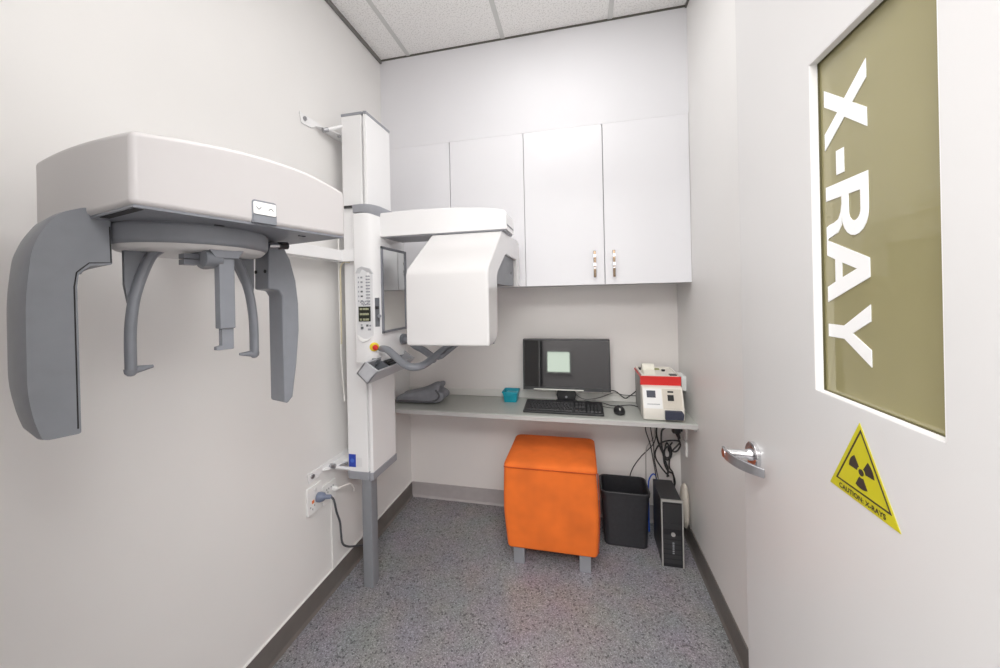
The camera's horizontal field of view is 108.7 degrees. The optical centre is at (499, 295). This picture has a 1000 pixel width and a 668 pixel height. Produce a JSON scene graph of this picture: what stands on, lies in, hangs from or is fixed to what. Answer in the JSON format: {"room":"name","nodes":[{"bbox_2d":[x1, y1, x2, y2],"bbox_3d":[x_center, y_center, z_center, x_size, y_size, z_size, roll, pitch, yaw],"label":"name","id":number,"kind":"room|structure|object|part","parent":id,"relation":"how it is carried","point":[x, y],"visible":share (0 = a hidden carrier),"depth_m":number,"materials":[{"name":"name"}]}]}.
{"room":"radiology room","nodes":[
{"label":"radiology room","id":0,"kind":"room"},
{"bbox_2d":[0,0,411,667],"bbox_3d":[-0.926,-0.023,1.548,0.100,2.884,2.250,-1,0,13],"label":"wall","id":1,"kind":"structure","parent":0,"point":[174,530],"depth_m":1.07,"materials":[{"name":"paint"}]},
{"bbox_2d":[7,111,519,587],"bbox_3d":[-0.466,0.257,1.326,0.880,2.304,1.614,-1,0,13],"label":"machine","id":2,"kind":"object","parent":1,"relation":"attached to","point":[145,198],"visible":1,"depth_m":0.79,"materials":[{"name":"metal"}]},
{"bbox_3d":[-0.693,0.025,0.702,0.026,0.258,0.069,-1,0,29],"label":"ear rod","id":3,"kind":"part","parent":2,"relation":"part of","materials":[{"name":"grey plastic"}]},
{"bbox_3d":[-0.659,-0.138,0.803,0.431,0.004,0.372,-1,0,25],"label":"underside panel","id":4,"kind":"part","parent":2,"relation":"part of","materials":[{"name":"grey plastic"}]},
{"bbox_3d":[-0.611,0.023,0.849,0.026,0.258,0.069,-1,0,29],"label":"ear rod","id":5,"kind":"part","parent":2,"relation":"part of","materials":[{"name":"grey plastic"}]},
{"bbox_3d":[-0.470,-0.172,0.715,0.005,0.024,0.042,-1,0,29],"label":"button plate","id":6,"kind":"part","parent":2,"relation":"part of","materials":[{"name":"white plastic"}]},
{"bbox_3d":[-0.853,-0.189,1.397,0.055,0.051,0.730,-1,0,13],"label":"cephalostat arm","id":7,"kind":"part","parent":2,"relation":"part of"},
{"bbox_2d":[356,266,372,273],"bbox_3d":[-0.636,-0.119,1.678,0.086,0.035,0.020,-1,0,4],"label":"label","id":8,"kind":"object","parent":2,"relation":"attached to","point":[359,269],"depth_m":1.67,"materials":[{"name":"white plastic"}]},
{"bbox_3d":[-0.633,0.041,1.679,0.076,0.358,0.013,-1,0,5],"label":"control panel","id":9,"kind":"part","parent":2,"relation":"part of","materials":[{"name":"white plastic"}]},
{"bbox_3d":[-0.637,1.153,1.763,0.053,0.520,0.056,-1,0,13],"label":"foot post","id":10,"kind":"part","parent":2,"relation":"part of","materials":[{"name":"grey metal"}]},
{"bbox_2d":[357,350,414,383],"bbox_3d":[-0.546,0.341,1.753,0.106,0.098,0.357,-1,0,13],"label":"control panel","id":11,"kind":"object","parent":2,"relation":"on","point":[375,367],"depth_m":1.68,"materials":[{"name":"grey plastic"}]},
{"bbox_2d":[380,246,406,333],"bbox_3d":[-0.536,-0.028,1.830,0.008,0.418,0.246,-1,0,13],"label":"mirror","id":12,"kind":"object","parent":2,"relation":"attached to","point":[393,312],"depth_m":1.81,"materials":[{"name":"silver mirror"}]},
{"bbox_3d":[-0.509,0.230,1.898,0.024,0.056,0.056,-1,0,29],"label":"handle mount","id":13,"kind":"part","parent":2,"relation":"part of","materials":[{"name":"grey plastic"}]},
{"bbox_3d":[-0.365,0.249,1.621,0.413,0.143,0.222,-1,0,-5],"label":"patient handle","id":14,"kind":"part","parent":2,"relation":"part of","materials":[{"name":"grey plastic"}]},
{"bbox_3d":[-0.402,0.258,1.756,0.049,0.092,0.388,-1,0,-36],"label":"patient handle","id":15,"kind":"part","parent":2,"relation":"part of","materials":[{"name":"grey plastic"}]},
{"bbox_3d":[-0.260,-0.346,1.738,0.630,0.118,0.185,-1,0,13],"label":"support arm","id":16,"kind":"part","parent":2,"relation":"part of"},
{"bbox_3d":[-0.221,0.235,1.678,0.064,0.107,0.185,-1,0,32],"label":"chin rest plate","id":17,"kind":"part","parent":2,"relation":"part of","materials":[{"name":"grey plastic"}]},
{"bbox_2d":[406,231,519,345],"bbox_3d":[-0.127,-0.052,1.705,0.332,0.491,0.725,-1,0,13],"label":"hood","id":18,"kind":"object","parent":2,"relation":"attached to","point":[452,284],"depth_m":1.37,"materials":[{"name":"plastic"}]},
{"bbox_2d":[306,480,321,516],"bbox_3d":[-0.834,0.912,1.611,0.013,0.121,0.089,-1,0,13],"label":"wall outlet","id":19,"kind":"object","parent":1,"relation":"attached to","point":[312,506],"visible":0.98,"depth_m":1.60,"materials":[{"name":"white plastic"}]},
{"bbox_2d":[316,492,362,547],"bbox_3d":[-0.750,1.151,1.782,0.082,0.521,0.376,-1,0,13],"label":"lead","id":20,"kind":"object","parent":19,"relation":"attached to","point":[321,496],"visible":0.91,"depth_m":1.63,"materials":[{"name":"grey plastic"}]},
{"bbox_3d":[-0.745,1.160,1.796,0.027,0.503,0.348,-1,0,3],"label":"cord","id":21,"kind":"part","parent":20,"relation":"part of","materials":[{"name":"black rubber"}]},
{"bbox_2d":[243,480,412,667],"bbox_3d":[-0.851,1.368,1.487,0.016,0.100,2.150,-1,0,13],"label":"baseboard","id":22,"kind":"structure","parent":1,"relation":"attached to","point":[276,647],"depth_m":1.61,"materials":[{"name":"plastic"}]},
{"bbox_2d":[322,478,335,505],"bbox_3d":[-0.814,0.932,1.705,0.011,0.090,0.091,-1,0,13],"label":"wall outlet","id":23,"kind":"object","parent":1,"relation":"attached to","point":[327,488],"visible":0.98,"depth_m":1.70,"materials":[{"name":"white plastic"}]},
{"bbox_2d":[332,483,354,490],"bbox_3d":[-0.762,0.949,1.755,0.113,0.066,0.035,-1,0,-43],"label":"plug","id":24,"kind":"object","parent":23,"relation":"attached to","point":[335,487],"visible":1,"depth_m":1.73,"materials":[{"name":"white plastic"}]},
{"bbox_2d":[331,497,335,568],"bbox_3d":[-0.805,1.142,1.733,0.007,0.341,0.024,-1,0,13],"label":"cable conduit","id":25,"kind":"object","parent":1,"relation":"attached to","point":[333,524],"visible":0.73,"depth_m":1.73,"materials":[{"name":"paint"}]},
{"bbox_2d":[325,0,381,63],"bbox_3d":[-0.946,-1.454,1.339,0.011,0.022,1.848,-1,0,13],"label":"trim","id":26,"kind":"structure","parent":1,"relation":"attached to","point":[334,8],"depth_m":1.95,"materials":[{"name":"metal"}]},
{"bbox_2d":[272,497,740,667],"bbox_3d":[-0.115,1.453,0.222,5.200,0.100,4.500,-1,0,13],"label":"floor","id":27,"kind":"structure","parent":0,"point":[450,591],"depth_m":1.60,"materials":[{"name":"carpet"}]},
{"bbox_2d":[504,434,599,572],"bbox_3d":[0.301,1.123,2.015,0.488,0.540,0.421,-1,0,13],"label":"ottoman","id":28,"kind":"object","parent":27,"relation":"on","point":[551,491],"visible":1,"depth_m":1.82,"materials":[{"name":"orange fabric"}]},
{"bbox_3d":[0.105,1.350,1.896,0.058,0.095,0.050,-1,0,13],"label":"leg","id":29,"kind":"part","parent":28,"relation":"part of","materials":[{"name":"silver metal"}]},
{"bbox_2d":[504,434,596,474],"bbox_3d":[0.292,0.872,2.015,0.477,0.038,0.412,-1,0,13],"label":"cushion","id":30,"kind":"object","parent":28,"relation":"on","point":[530,454],"depth_m":1.91,"materials":[{"name":"orange fabric"}]},
{"bbox_3d":[0.434,1.343,1.823,0.057,0.095,0.050,-1,0,13],"label":"leg","id":31,"kind":"part","parent":28,"relation":"part of","materials":[{"name":"silver metal"}]},
{"bbox_2d":[599,474,649,548],"bbox_3d":[0.711,1.231,2.053,0.264,0.305,0.204,-1,0,13],"label":"waste bin","id":32,"kind":"object","parent":27,"relation":"on","point":[625,499],"visible":1,"depth_m":1.97,"materials":[{"name":"black plastic"}]},
{"bbox_2d":[648,473,655,531],"bbox_3d":[0.881,1.199,2.070,0.013,0.353,0.059,-1,0,-39],"label":"cable","id":33,"kind":"object","parent":27,"relation":"on","point":[652,473],"visible":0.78,"depth_m":2.09,"materials":[{"name":"blue plastic"}]},
{"bbox_2d":[653,479,684,568],"bbox_3d":[0.901,1.210,1.927,0.104,0.338,0.226,-1,0,13],"label":"computer tower","id":34,"kind":"object","parent":27,"relation":"on","point":[667,503],"visible":1,"depth_m":1.83,"materials":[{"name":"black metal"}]},
{"bbox_3d":[0.830,1.212,1.836,0.006,0.337,0.014,-1,0,13],"label":"trim","id":35,"kind":"part","parent":34,"relation":"part of","materials":[{"name":"silver metal"}]},
{"bbox_3d":[0.875,1.046,1.825,0.104,0.008,0.014,-1,0,13],"label":"trim","id":36,"kind":"part","parent":34,"relation":"part of","materials":[{"name":"silver metal"}]},
{"bbox_3d":[0.878,1.212,1.826,0.103,0.337,0.012,-1,0,13],"label":"panel","id":37,"kind":"part","parent":34,"relation":"part of","materials":[{"name":"black plastic"}]},
{"bbox_3d":[0.926,1.210,1.814,0.006,0.337,0.014,-1,0,13],"label":"trim","id":38,"kind":"part","parent":34,"relation":"part of","materials":[{"name":"silver metal"}]},
{"bbox_2d":[331,0,686,59],"bbox_3d":[-0.063,-1.512,1.286,1.960,0.064,2.370,-1,0,13],"label":"ceiling","id":39,"kind":"structure","parent":0,"point":[391,28],"depth_m":1.91,"materials":[{"name":"tile"}]},
{"bbox_2d":[380,7,688,148],"bbox_3d":[0.147,-1.208,2.197,1.760,0.560,0.302,-1,0,13],"label":"wall","id":40,"kind":"structure","parent":0,"point":[635,67],"depth_m":2.02,"materials":[{"name":"paint"}]},
{"bbox_2d":[381,5,684,61],"bbox_3d":[0.109,-1.483,2.047,1.741,0.008,0.006,-1,0,13],"label":"trim","id":41,"kind":"structure","parent":40,"relation":"attached to","point":[681,6],"depth_m":2.02,"materials":[{"name":"black metal"}]},
{"bbox_2d":[409,284,680,504],"bbox_3d":[0.216,-0.048,2.394,1.760,2.884,0.100,-1,0,13],"label":"wall","id":42,"kind":"structure","parent":0,"point":[640,322],"depth_m":2.32,"materials":[{"name":"paint"}]},
{"bbox_2d":[390,134,526,287],"bbox_3d":[-0.265,-0.482,2.276,0.889,0.874,0.334,-1,0,13],"label":"upper cabinet","id":43,"kind":"object","parent":42,"relation":"attached to","point":[483,172],"visible":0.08,"depth_m":2.13,"materials":[{"name":"white wood"}]},
{"bbox_3d":[-0.510,-0.476,2.203,0.442,0.874,0.018,-1,0,13],"label":"door","id":44,"kind":"part","parent":43,"relation":"part of","materials":[{"name":"white laminate"}]},
{"bbox_3d":[-0.075,-0.485,2.105,0.442,0.874,0.018,-1,0,13],"label":"door","id":45,"kind":"part","parent":43,"relation":"part of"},
{"bbox_2d":[409,386,635,401],"bbox_3d":[0.218,0.645,2.341,1.760,0.044,0.010,-1,0,13],"label":"trim","id":46,"kind":"structure","parent":42,"relation":"attached to","point":[456,391],"depth_m":2.33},
{"bbox_2d":[412,481,653,522],"bbox_3d":[0.233,1.345,2.338,1.748,0.100,0.016,-1,0,13],"label":"baseboard","id":47,"kind":"structure","parent":42,"relation":"attached to","point":[495,497],"depth_m":2.45,"materials":[{"name":"plastic"}]},
{"bbox_2d":[395,381,697,431],"bbox_3d":[0.179,0.624,2.166,1.758,0.178,0.345,-1,0,13],"label":"countertop","id":48,"kind":"structure","parent":42,"relation":"attached to","point":[494,407],"depth_m":2.12,"materials":[{"name":"laminate"}]},
{"bbox_3d":[-0.504,0.615,2.323,0.329,0.130,0.165,-1,0,13],"label":"folded apron","id":49,"kind":"part","parent":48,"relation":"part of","materials":[{"name":"grey fabric"}]},
{"bbox_2d":[502,388,519,402],"bbox_3d":[0.071,0.635,2.285,0.102,0.067,0.110,-1,0,13],"label":"plastic basket","id":50,"kind":"object","parent":48,"relation":"on","point":[509,394],"visible":1,"depth_m":2.25,"materials":[{"name":"teal plastic"}]},
{"bbox_2d":[523,399,603,415],"bbox_3d":[0.368,0.645,2.083,0.448,0.032,0.177,-1,0,13],"label":"keyboard","id":51,"kind":"object","parent":48,"relation":"on","point":[588,408],"visible":1,"depth_m":2.05,"materials":[{"name":"black plastic"}]},
{"bbox_2d":[523,338,610,400],"bbox_3d":[0.409,0.464,2.220,0.522,0.397,0.110,-1,0,13],"label":"computer monitor","id":52,"kind":"object","parent":48,"relation":"on","point":[566,367],"visible":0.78,"depth_m":2.18,"materials":[{"name":"black plastic"}]},
{"bbox_3d":[0.403,0.420,2.197,0.522,0.310,0.049,-1,0,13],"label":"casing","id":53,"kind":"part","parent":52,"relation":"part of","materials":[{"name":"black plastic"}]},
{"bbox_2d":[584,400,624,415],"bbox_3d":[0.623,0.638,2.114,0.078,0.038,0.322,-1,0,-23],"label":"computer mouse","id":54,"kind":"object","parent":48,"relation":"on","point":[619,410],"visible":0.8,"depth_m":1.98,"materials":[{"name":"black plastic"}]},
{"bbox_2d":[576,393,635,399],"bbox_3d":[0.639,0.620,2.212,0.382,0.052,0.016,-1,0,10],"label":"cable","id":55,"kind":"object","parent":48,"relation":"on","point":[610,393],"visible":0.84,"depth_m":2.21,"materials":[{"name":"black rubber"}]},
{"bbox_2d":[602,402,637,406],"bbox_3d":[0.649,0.649,2.137,0.332,0.016,0.026,-1,0,13],"label":"cable","id":56,"kind":"object","parent":48,"relation":"on","point":[602,402],"visible":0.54,"depth_m":2.12,"materials":[{"name":"black plastic"}]},
{"bbox_2d":[645,428,654,481],"bbox_3d":[0.913,1.031,2.172,0.061,0.686,0.006,-1,0,13],"label":"cable","id":57,"kind":"object","parent":48,"relation":"hanging from","point":[654,428],"visible":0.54,"depth_m":2.18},
{"bbox_2d":[645,427,656,478],"bbox_3d":[0.886,0.864,2.099,0.023,0.353,0.134,-1,0,-3],"label":"cable","id":58,"kind":"object","parent":48,"relation":"hanging from","point":[645,427],"visible":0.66,"depth_m":2.11,"materials":[{"name":"black plastic"}]},
{"bbox_2d":[650,427,658,478],"bbox_3d":[0.904,0.864,2.098,0.015,0.352,0.136,-1,0,4],"label":"cable","id":59,"kind":"object","parent":48,"relation":"hanging from","point":[650,427],"visible":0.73,"depth_m":2.12,"materials":[{"name":"black plastic"}]},
{"bbox_2d":[634,363,684,420],"bbox_3d":[0.879,0.517,1.994,0.205,0.265,0.310,-1,0,13],"label":"instrument","id":60,"kind":"object","parent":48,"relation":"on","point":[659,392],"visible":1,"depth_m":1.89,"materials":[{"name":"beige plastic"}]},
{"bbox_2d":[602,390,635,398],"bbox_3d":[0.720,0.595,2.162,0.203,0.059,0.027,-1,0,3],"label":"cable","id":61,"kind":"object","parent":60,"relation":"attached to","point":[611,390],"visible":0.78,"depth_m":2.16,"materials":[{"name":"black plastic"}]},
{"bbox_3d":[0.804,0.542,1.889,0.091,0.095,0.037,-1,0,13],"label":"control panel","id":62,"kind":"part","parent":60,"relation":"part of","materials":[{"name":"white plastic"}]},
{"bbox_2d":[635,366,679,376],"bbox_3d":[0.887,0.430,2.040,0.194,0.011,0.216,-1,0,13],"label":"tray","id":63,"kind":"object","parent":60,"relation":"on","point":[656,371],"depth_m":2.00,"materials":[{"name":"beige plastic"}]},
{"bbox_3d":[0.898,0.541,1.868,0.092,0.097,0.037,-1,0,13],"label":"slot panel","id":64,"kind":"part","parent":60,"relation":"part of","materials":[{"name":"beige plastic"}]},
{"bbox_2d":[655,428,675,485],"bbox_3d":[0.982,1.029,2.121,0.106,0.688,0.024,-1,0,22],"label":"power cable","id":65,"kind":"object","parent":48,"relation":"hanging from","point":[666,447],"visible":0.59,"depth_m":2.11,"materials":[{"name":"black plastic"}]},
{"bbox_2d":[664,442,673,483],"bbox_3d":[1.014,1.123,2.142,0.060,0.498,0.025,-1,0,13],"label":"power cable","id":66,"kind":"object","parent":48,"relation":"hanging from","point":[666,443],"visible":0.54,"depth_m":2.13,"materials":[{"name":"black plastic"}]},
{"bbox_2d":[523,114,691,286],"bbox_3d":[0.594,-0.500,2.084,0.867,0.874,0.334,-1,0,13],"label":"upper cabinet","id":67,"kind":"object","parent":42,"relation":"attached to","point":[608,203],"visible":1,"depth_m":1.95,"materials":[{"name":"white wood"}]},
{"bbox_3d":[0.354,-0.495,2.010,0.431,0.874,0.018,-1,0,13],"label":"door","id":68,"kind":"part","parent":67,"relation":"part of","materials":[{"name":"white laminate"}]},
{"bbox_3d":[0.516,-0.172,1.950,0.013,0.145,0.031,-1,0,13],"label":"handle","id":69,"kind":"part","parent":67,"relation":"part of","materials":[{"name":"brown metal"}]},
{"bbox_3d":[0.614,-0.174,1.928,0.013,0.145,0.031,-1,0,13],"label":"handle","id":70,"kind":"part","parent":67,"relation":"part of","materials":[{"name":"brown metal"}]},
{"bbox_3d":[0.778,-0.503,1.915,0.431,0.874,0.018,-1,0,13],"label":"door","id":71,"kind":"part","parent":67,"relation":"part of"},
{"bbox_2d":[630,435,655,475],"bbox_3d":[0.870,1.105,2.187,0.176,0.540,0.018,-1,0,13],"label":"cable","id":72,"kind":"object","parent":42,"relation":"attached to","point":[655,435],"visible":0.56,"depth_m":2.19,"materials":[{"name":"black plastic"}]},
{"bbox_2d":[677,0,747,646],"bbox_3d":[0.876,-0.061,1.084,0.100,2.884,2.370,-1,0,13],"label":"wall","id":73,"kind":"structure","parent":0,"point":[708,306],"depth_m":1.55,"materials":[{"name":"paint"}]},
{"bbox_2d":[654,438,680,476],"bbox_3d":[0.979,0.940,2.083,0.153,0.215,0.034,-1,0,5],"label":"power cable","id":74,"kind":"object","parent":73,"relation":"attached to","point":[678,440],"visible":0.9,"depth_m":2.09,"materials":[{"name":"black plastic"}]},
{"bbox_2d":[660,428,682,476],"bbox_3d":[0.992,0.892,2.070,0.126,0.284,0.051,-1,0,-6],"label":"power cable","id":75,"kind":"object","parent":73,"relation":"attached to","point":[677,432],"visible":0.77,"depth_m":2.06,"materials":[{"name":"black plastic"}]},
{"bbox_3d":[0.967,0.894,2.074,0.070,0.282,0.047,-1,0,-31],"label":"cord","id":76,"kind":"part","parent":75,"relation":"part of","materials":[{"name":"black plastic"}]},
{"bbox_2d":[676,372,685,390],"bbox_3d":[1.041,0.494,2.061,0.026,0.083,0.115,-1,0,13],"label":"power outlet","id":77,"kind":"object","parent":73,"relation":"attached to","point":[683,377],"visible":0.63,"depth_m":2.01,"materials":[{"name":"white plastic"}]},
{"bbox_2d":[680,435,687,456],"bbox_3d":[1.057,0.866,2.065,0.012,0.082,0.115,-1,0,13],"label":"power outlet","id":78,"kind":"object","parent":73,"relation":"attached to","point":[683,448],"visible":0.94,"depth_m":2.05,"materials":[{"name":"white plastic"}]},
{"bbox_2d":[681,429,686,439],"bbox_3d":[1.055,0.769,2.065,0.012,0.084,0.115,-1,0,13],"label":"power outlet","id":79,"kind":"object","parent":73,"relation":"attached to","point":[684,432],"visible":0.37,"depth_m":2.02,"materials":[{"name":"white plastic"}]},
{"bbox_2d":[680,483,688,527],"bbox_3d":[1.020,1.155,1.980,0.044,0.245,0.105,-1,0,13],"label":"pouch","id":80,"kind":"object","parent":73,"relation":"attached to","point":[684,494],"visible":0.87,"depth_m":1.94,"materials":[{"name":"beige plastic"}]},
{"bbox_2d":[684,524,748,667],"bbox_3d":[0.851,1.332,1.107,0.016,0.100,2.150,-1,0,13],"label":"baseboard","id":81,"kind":"structure","parent":73,"relation":"attached to","point":[738,644],"depth_m":1.55,"materials":[{"name":"plastic"}]},
{"bbox_2d":[721,0,999,667],"bbox_3d":[0.608,0.213,0.616,0.132,2.332,0.939,-1,0,13],"label":"door","id":82,"kind":"structure","parent":73,"relation":"in","point":[869,130],"depth_m":0.61,"materials":[{"name":"paint"}]},
{"bbox_3d":[0.670,0.448,1.014,0.070,0.034,0.034,-1,0,13],"label":"handle stem","id":83,"kind":"part","parent":82,"relation":"part of","materials":[{"name":"silver metal"}]},
{"bbox_3d":[0.652,0.452,0.977,0.029,0.031,0.131,-1,0,-12],"label":"handle lever","id":84,"kind":"part","parent":82,"relation":"part of","materials":[{"name":"metal"}]},
{"bbox_3d":[0.709,0.447,1.006,0.012,0.072,0.072,-1,0,13],"label":"handle","id":85,"kind":"part","parent":82,"relation":"part of","materials":[{"name":"silver metal"}]},
{"bbox_2d":[830,423,900,533],"bbox_3d":[0.625,0.292,0.622,0.001,0.142,0.158,-1,0,13],"label":"caution sign","id":86,"kind":"object","parent":82,"relation":"attached to","point":[856,474],"visible":1,"depth_m":0.62,"materials":[{"name":"yellow plastic"}]},
{"bbox_3d":[0.633,-0.140,0.603,0.039,0.671,0.272,-1,0,13],"label":"glazing frame","id":87,"kind":"part","parent":82,"relation":"part of","materials":[{"name":"white metal"}]},
{"bbox_3d":[0.634,-0.140,0.602,0.006,0.667,0.268,-1,0,13],"label":"glass pane","id":88,"kind":"part","parent":82,"relation":"part of","materials":[{"name":"beige glass"}]}
]}

